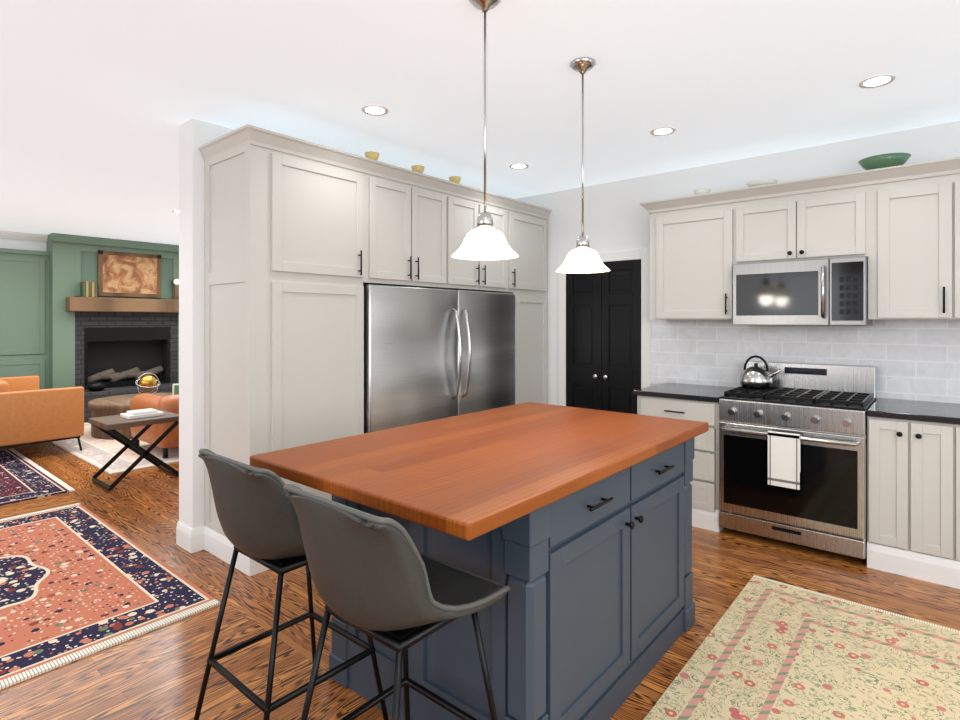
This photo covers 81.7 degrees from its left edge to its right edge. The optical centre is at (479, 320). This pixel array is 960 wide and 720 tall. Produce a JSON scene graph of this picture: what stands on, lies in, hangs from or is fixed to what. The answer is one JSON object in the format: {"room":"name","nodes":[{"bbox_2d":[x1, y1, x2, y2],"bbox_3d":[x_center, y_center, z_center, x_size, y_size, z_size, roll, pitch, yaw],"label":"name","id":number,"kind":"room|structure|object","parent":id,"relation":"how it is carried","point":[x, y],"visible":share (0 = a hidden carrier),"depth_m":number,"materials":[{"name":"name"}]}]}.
{"room":"kitchen and living room","nodes":[
{"label":"kitchen and living room","id":0,"kind":"room"},
{"bbox_2d":[0,238,45,251],"bbox_3d":[-6.814,0.085,7.372,0.120,2.630,10.500,0,0,40],"label":"wall","id":1,"kind":"structure","parent":0,"point":[22,244],"depth_m":7.77,"materials":[{"name":"white paint"}]},
{"bbox_2d":[0,230,47,241],"bbox_3d":[-8.141,-1.180,5.633,0.090,0.100,6.130,0,0,40],"label":"crown molding","id":2,"kind":"structure","parent":1,"relation":"attached to","point":[23,236],"depth_m":7.73,"materials":[{"name":"white wood"}]},
{"bbox_2d":[179,118,234,528],"bbox_3d":[-0.837,0.085,4.595,0.200,2.630,3.048,0,0,40],"label":"wall","id":3,"kind":"structure","parent":0,"point":[194,134],"depth_m":3.40,"materials":[{"name":"white paint"}]},
{"bbox_2d":[370,159,453,289],"bbox_3d":[-0.723,-0.660,4.122,0.576,0.809,0.914,0,0,40],"label":"upper cabinet","id":4,"kind":"object","parent":3,"relation":"attached to","point":[412,212],"depth_m":3.95,"materials":[{"name":"grey wood"}]},
{"bbox_2d":[365,151,378,159],"bbox_3d":[-0.734,-1.103,3.771,0.100,0.068,0.100,0,0,40],"label":"bowl","id":5,"kind":"object","parent":4,"relation":"on","point":[372,155],"visible":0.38,"depth_m":3.73,"materials":[{"name":"yellow ceramic"}]},
{"bbox_2d":[411,165,424,172],"bbox_3d":[-0.458,-1.103,4.098,0.100,0.068,0.100,0,0,40],"label":"bowl","id":6,"kind":"object","parent":4,"relation":"on","point":[418,168],"visible":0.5,"depth_m":4.06,"materials":[{"name":"yellow ceramic"}]},
{"bbox_2d":[454,182,517,292],"bbox_3d":[-0.212,-0.660,4.730,0.576,0.809,0.921,0,0,40],"label":"upper cabinet","id":7,"kind":"object","parent":3,"relation":"attached to","point":[500,276],"depth_m":4.59,"materials":[{"name":"grey wood"}]},
{"bbox_2d":[449,176,460,182],"bbox_3d":[-0.199,-1.103,4.406,0.100,0.068,0.100,0,0,40],"label":"bowl","id":8,"kind":"object","parent":7,"relation":"on","point":[456,179],"visible":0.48,"depth_m":4.37,"materials":[{"name":"yellow ceramic"}]},
{"bbox_2d":[0,422,959,719],"bbox_3d":[-1.949,1.430,3.275,13.200,0.060,10.500,0,0,40],"label":"floor","id":9,"kind":"structure","parent":0,"point":[158,674],"depth_m":2.61,"materials":[{"name":"brown wood"}]},
{"bbox_2d":[0,448,74,504],"bbox_3d":[-4.797,1.395,4.628,2.300,0.010,1.800,0,0,40],"label":"rug","id":10,"kind":"object","parent":9,"relation":"on","point":[23,478],"visible":1,"depth_m":4.81,"materials":[{"name":"multicoloured carpet"}]},
{"bbox_2d":[0,375,83,450],"bbox_3d":[-5.283,0.995,6.240,1.980,0.790,0.900,0,0,40],"label":"sofa","id":11,"kind":"object","parent":9,"relation":"on","point":[31,412],"visible":1,"depth_m":5.69,"materials":[{"name":"orange leather"}]},
{"bbox_2d":[0,233,178,422],"bbox_3d":[-6.359,0.085,7.197,0.800,2.630,5.219,0,0,40],"label":"wall","id":12,"kind":"structure","parent":9,"relation":"on","point":[48,339],"depth_m":7.95,"materials":[{"name":"green paint"}]},
{"bbox_2d":[86,382,105,391],"bbox_3d":[-5.484,0.938,7.926,0.240,0.120,0.240,0,0,40],"label":"pot","id":13,"kind":"object","parent":12,"relation":"on","point":[95,386],"visible":1,"depth_m":7.85,"materials":[{"name":"black ceramic"}]},
{"bbox_2d":[66,297,178,312],"bbox_3d":[-5.298,-0.237,8.440,0.218,0.205,1.613,0,0,40],"label":"mantel shelf","id":14,"kind":"object","parent":12,"relation":"attached to","point":[85,304],"visible":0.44,"depth_m":8.23,"materials":[{"name":"brown wood"}]},
{"bbox_2d":[80,281,96,296],"bbox_3d":[-5.647,-0.457,8.012,0.140,0.230,0.177,0,0,40],"label":"books","id":15,"kind":"object","parent":14,"relation":"on","point":[88,289],"visible":0.85,"depth_m":7.96,"materials":[{"name":"green"}]},
{"bbox_2d":[171,278,178,299],"bbox_3d":[-4.884,-0.516,8.918,0.080,0.348,0.120,0,0,40],"label":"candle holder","id":16,"kind":"object","parent":14,"relation":"on","point":[175,282],"visible":0.79,"depth_m":8.89,"materials":[{"name":"brown wood"}]},
{"bbox_2d":[97,250,160,297],"bbox_3d":[-5.350,-0.705,8.496,0.042,0.680,0.857,0,0,40],"label":"framed art","id":17,"kind":"object","parent":12,"relation":"attached to","point":[123,274],"visible":0.98,"depth_m":8.46,"materials":[{"name":"brown wood"}]},
{"bbox_2d":[0,503,219,689],"bbox_3d":[-2.666,1.395,2.912,2.330,0.010,1.520,0,0,40],"label":"rug","id":18,"kind":"object","parent":9,"relation":"on","point":[78,581],"visible":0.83,"depth_m":2.84,"materials":[{"name":"multicoloured carpet"}]},
{"bbox_2d":[50,422,178,473],"bbox_3d":[-3.711,1.395,7.112,3.160,0.010,2.700,0,0,40],"label":"living room rug","id":19,"kind":"object","parent":9,"relation":"on","point":[98,453],"visible":0.21,"depth_m":5.87,"materials":[{"name":"white carpet"}]},
{"bbox_2d":[88,393,171,439],"bbox_3d":[-4.279,1.183,7.028,1.120,0.410,1.120,0,0,40],"label":"ottoman","id":20,"kind":"object","parent":19,"relation":"on","point":[110,406],"visible":0.33,"depth_m":6.55,"materials":[{"name":"brown leather"}]},
{"bbox_2d":[135,373,159,393],"bbox_3d":[-4.067,0.800,6.798,0.250,0.334,0.270,0,0,40],"label":"globe ornament","id":21,"kind":"object","parent":20,"relation":"on","point":[147,382],"visible":0.88,"depth_m":6.74,"materials":[{"name":"gold metal"}]},
{"bbox_2d":[172,384,178,394],"bbox_3d":[-3.834,0.882,7.059,0.022,0.170,0.140,0,0,40],"label":"picture frame","id":22,"kind":"object","parent":20,"relation":"on","point":[175,389],"visible":0.35,"depth_m":7.02,"materials":[{"name":"white paper"}]},
{"bbox_2d":[130,393,178,458],"bbox_3d":[-3.138,1.077,6.295,0.950,0.623,1.250,0,0,40],"label":"armchair","id":23,"kind":"object","parent":19,"relation":"on","point":[153,433],"visible":0.27,"depth_m":5.64,"materials":[{"name":"leather"}]},
{"bbox_2d":[89,410,178,490],"bbox_3d":[-3.028,1.116,4.896,0.500,0.542,0.590,0,0,40],"label":"side table","id":24,"kind":"object","parent":9,"relation":"on","point":[108,425],"visible":0.83,"depth_m":4.80,"materials":[{"name":"brown wood"}]},
{"bbox_2d":[120,408,163,418],"bbox_3d":[-2.999,0.820,4.931,0.220,0.049,0.280,0,0,40],"label":"books","id":25,"kind":"object","parent":24,"relation":"on","point":[140,413],"visible":1,"depth_m":4.88,"materials":[{"name":"white paper"}]},
{"bbox_2d":[202,124,369,575],"bbox_3d":[-1.224,0.168,3.527,0.576,2.464,0.776,0,0,40],"label":"tall cabinet","id":26,"kind":"object","parent":9,"relation":"on","point":[305,240],"depth_m":3.28,"materials":[{"name":"grey wood"}]},
{"bbox_2d":[193,449,388,719],"bbox_3d":[-0.635,0.909,1.877,0.446,0.978,0.501,0,0,40],"label":"bar stool","id":27,"kind":"object","parent":9,"relation":"on","point":[257,515],"visible":0.71,"depth_m":1.68,"materials":[{"name":"grey leather"}]},
{"bbox_2d":[282,484,509,719],"bbox_3d":[-0.216,0.909,1.479,0.446,0.978,0.501,0,0,40],"label":"bar stool","id":28,"kind":"object","parent":9,"relation":"on","point":[383,581],"visible":1,"depth_m":1.29,"materials":[{"name":"grey leather"}]},
{"bbox_2d":[363,284,514,433],"bbox_3d":[-0.398,0.571,4.413,0.678,1.628,1.608,0,0,40],"label":"refrigerator","id":29,"kind":"object","parent":9,"relation":"on","point":[430,354],"visible":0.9,"depth_m":4.09,"materials":[{"name":"silver metal"}]},
{"bbox_2d":[329,430,705,719],"bbox_3d":[0.209,0.960,2.367,0.987,0.880,1.326,0,0,40],"label":"kitchen island","id":30,"kind":"object","parent":9,"relation":"on","point":[571,527],"depth_m":1.85,"materials":[{"name":"blue wood"}]},
{"bbox_2d":[250,402,708,545],"bbox_3d":[0.130,0.499,2.296,1.040,0.042,1.720,0,0,40],"label":"island countertop","id":31,"kind":"structure","parent":30,"relation":"on","point":[465,477],"depth_m":1.91,"materials":[{"name":"brown wood"}]},
{"bbox_2d":[506,200,549,403],"bbox_3d":[0.263,0.168,5.294,0.576,2.464,0.554,0,0,40],"label":"tall cabinet","id":32,"kind":"object","parent":9,"relation":"on","point":[531,296],"depth_m":5.11,"materials":[{"name":"grey wood"}]},
{"bbox_2d":[633,383,736,531],"bbox_3d":[1.553,0.953,4.104,0.596,0.895,0.690,0,0,40],"label":"base cabinet","id":33,"kind":"object","parent":9,"relation":"on","point":[694,402],"visible":0.33,"depth_m":3.76,"materials":[{"name":"grey wood"}]},
{"bbox_2d":[719,361,876,558],"bbox_3d":[2.062,0.825,3.619,0.796,1.060,0.740,0,0,40],"label":"range","id":34,"kind":"object","parent":9,"relation":"on","point":[793,453],"visible":0.98,"depth_m":3.38,"materials":[{"name":"metal"}]},
{"bbox_2d":[740,355,781,388],"bbox_3d":[1.961,0.354,3.878,0.270,0.228,0.210,0,0,40],"label":"kettle","id":35,"kind":"object","parent":34,"relation":"on","point":[755,376],"visible":1,"depth_m":3.83,"materials":[{"name":"silver metal"}]},
{"bbox_2d":[644,575,959,719],"bbox_3d":[1.304,1.395,1.634,1.510,0.010,2.400,0,0,40],"label":"floral rug","id":36,"kind":"object","parent":9,"relation":"on","point":[768,649],"visible":1,"depth_m":2.24,"materials":[{"name":"beige carpet"}]},
{"bbox_2d":[867,398,959,588],"bbox_3d":[2.858,0.953,3.005,1.200,0.895,0.689,0,0,40],"label":"base cabinet","id":37,"kind":"object","parent":9,"relation":"on","point":[913,488],"visible":1,"depth_m":3.02,"materials":[{"name":"grey wood"}]},
{"bbox_2d":[0,0,959,244],"bbox_3d":[-1.949,-1.260,3.275,13.200,0.060,10.500,0,0,40],"label":"ceiling","id":38,"kind":"structure","parent":0,"point":[101,101],"depth_m":2.90,"materials":[{"name":"white paint"}]},
{"bbox_2d":[361,105,388,115],"bbox_3d":[-0.612,-1.227,3.235,0.156,0.006,0.156,0,0,40],"label":"recessed light","id":39,"kind":"object","parent":38,"relation":"in","point":[375,110],"visible":1,"depth_m":3.23,"materials":[{"name":"white"}]},
{"bbox_2d":[451,0,518,259],"bbox_3d":[0.019,-0.738,2.111,0.258,0.985,0.258,0,0,40],"label":"pendant light","id":40,"kind":"object","parent":38,"relation":"hanging from","point":[484,240],"visible":1,"depth_m":2.08,"materials":[{"name":"white glass"}]},
{"bbox_2d":[509,163,528,168],"bbox_3d":[0.309,-1.227,4.404,0.156,0.006,0.156,0,0,40],"label":"recessed light","id":41,"kind":"object","parent":38,"relation":"in","point":[518,166],"visible":1,"depth_m":4.40,"materials":[{"name":"white"}]},
{"bbox_2d":[556,57,609,272],"bbox_3d":[0.490,-0.734,2.647,0.258,0.992,0.258,0,0,40],"label":"pendant light","id":42,"kind":"object","parent":38,"relation":"hanging from","point":[582,257],"visible":1,"depth_m":2.62,"materials":[{"name":"white glass"}]},
{"bbox_2d":[650,127,675,135],"bbox_3d":[1.185,-1.227,3.593,0.156,0.006,0.156,0,0,40],"label":"recessed light","id":43,"kind":"object","parent":38,"relation":"in","point":[661,131],"visible":1,"depth_m":3.59,"materials":[{"name":"white"}]},
{"bbox_2d":[859,74,895,87],"bbox_3d":[2.035,-1.227,2.844,0.156,0.006,0.156,0,0,40],"label":"recessed light","id":44,"kind":"object","parent":38,"relation":"in","point":[877,81],"visible":1,"depth_m":2.84,"materials":[{"name":"white"}]},
{"bbox_2d":[516,121,959,404],"bbox_3d":[0.183,0.085,5.807,13.200,2.630,0.120,0,0,40],"label":"wall","id":45,"kind":"structure","parent":0,"point":[616,216],"depth_m":4.63,"materials":[{"name":"white paint"}]},
{"bbox_2d":[566,260,640,413],"bbox_3d":[1.077,0.433,4.937,0.731,1.910,0.052,0,0,40],"label":"pantry door","id":46,"kind":"structure","parent":45,"relation":"in","point":[603,340],"depth_m":4.91,"materials":[{"name":"black paint"}]},
{"bbox_2d":[558,248,650,405],"bbox_3d":[1.090,0.395,4.952,0.907,2.010,0.020,0,0,40],"label":"door frame","id":47,"kind":"structure","parent":45,"relation":"attached to","point":[643,255],"depth_m":4.77,"materials":[{"name":"white wood"}]},
{"bbox_2d":[647,189,734,319],"bbox_3d":[1.665,-0.465,4.249,0.626,0.910,0.346,0,0,40],"label":"upper cabinet","id":48,"kind":"object","parent":45,"relation":"attached to","point":[692,238],"depth_m":4.11,"materials":[{"name":"grey wood"}]},
{"bbox_2d":[694,188,710,194],"bbox_3d":[1.670,-0.954,4.176,0.120,0.060,0.120,0,0,40],"label":"plate","id":49,"kind":"object","parent":48,"relation":"on","point":[701,191],"visible":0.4,"depth_m":4.13,"materials":[{"name":"white ceramic"}]},
{"bbox_2d":[735,170,870,263],"bbox_3d":[2.201,-0.660,3.798,0.775,0.520,0.346,0,0,40],"label":"upper cabinet","id":50,"kind":"object","parent":45,"relation":"attached to","point":[825,217],"depth_m":3.63,"materials":[{"name":"grey wood"}]},
{"bbox_2d":[746,179,777,186],"bbox_3d":[1.986,-0.949,3.909,0.200,0.050,0.200,0,0,40],"label":"plate","id":51,"kind":"object","parent":50,"relation":"on","point":[760,182],"visible":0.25,"depth_m":3.84,"materials":[{"name":"white ceramic"}]},
{"bbox_2d":[733,256,872,325],"bbox_3d":[2.169,-0.183,3.760,0.767,0.423,0.445,0,0,40],"label":"microwave","id":52,"kind":"object","parent":50,"relation":"attached to","point":[832,291],"visible":0.98,"depth_m":3.59,"materials":[{"name":"metal"}]},
{"bbox_2d":[651,319,959,403],"bbox_3d":[2.483,0.247,3.784,2.777,0.555,0.011,0,0,40],"label":"tile backsplash","id":53,"kind":"structure","parent":45,"relation":"attached to","point":[915,359],"depth_m":3.85,"materials":[{"name":"tile"}]},
{"bbox_2d":[868,161,934,318],"bbox_3d":[2.675,-0.465,3.399,0.465,0.910,0.346,0,0,40],"label":"upper cabinet","id":54,"kind":"object","parent":45,"relation":"attached to","point":[898,226],"depth_m":3.31,"materials":[{"name":"grey wood"}]},
{"bbox_2d":[858,153,910,169],"bbox_3d":[2.519,-0.967,3.461,0.270,0.085,0.270,0,0,40],"label":"bowl","id":55,"kind":"object","parent":54,"relation":"on","point":[882,161],"visible":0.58,"depth_m":3.38,"materials":[{"name":"green ceramic"}]},
{"bbox_2d":[935,157,959,318],"bbox_3d":[2.941,-0.465,3.175,0.486,0.910,0.346,0,0,40],"label":"upper cabinet","id":56,"kind":"object","parent":45,"relation":"attached to","point":[947,171],"depth_m":3.17,"materials":[{"name":"grey wood"}]},
{"bbox_3d":[-5.369,0.085,-0.787,13.200,2.630,0.120,0,0,40],"label":"wall","id":57,"kind":"structure","parent":0,"visible":0},
{"bbox_2d":[176,521,204,552],"bbox_3d":[-5.908,1.330,3.373,6.416,0.140,5.550,0,0,40],"label":"baseboard","id":58,"kind":"structure","parent":57,"relation":"attached to","point":[189,539],"depth_m":3.39,"materials":[{"name":"white"}]}
]}

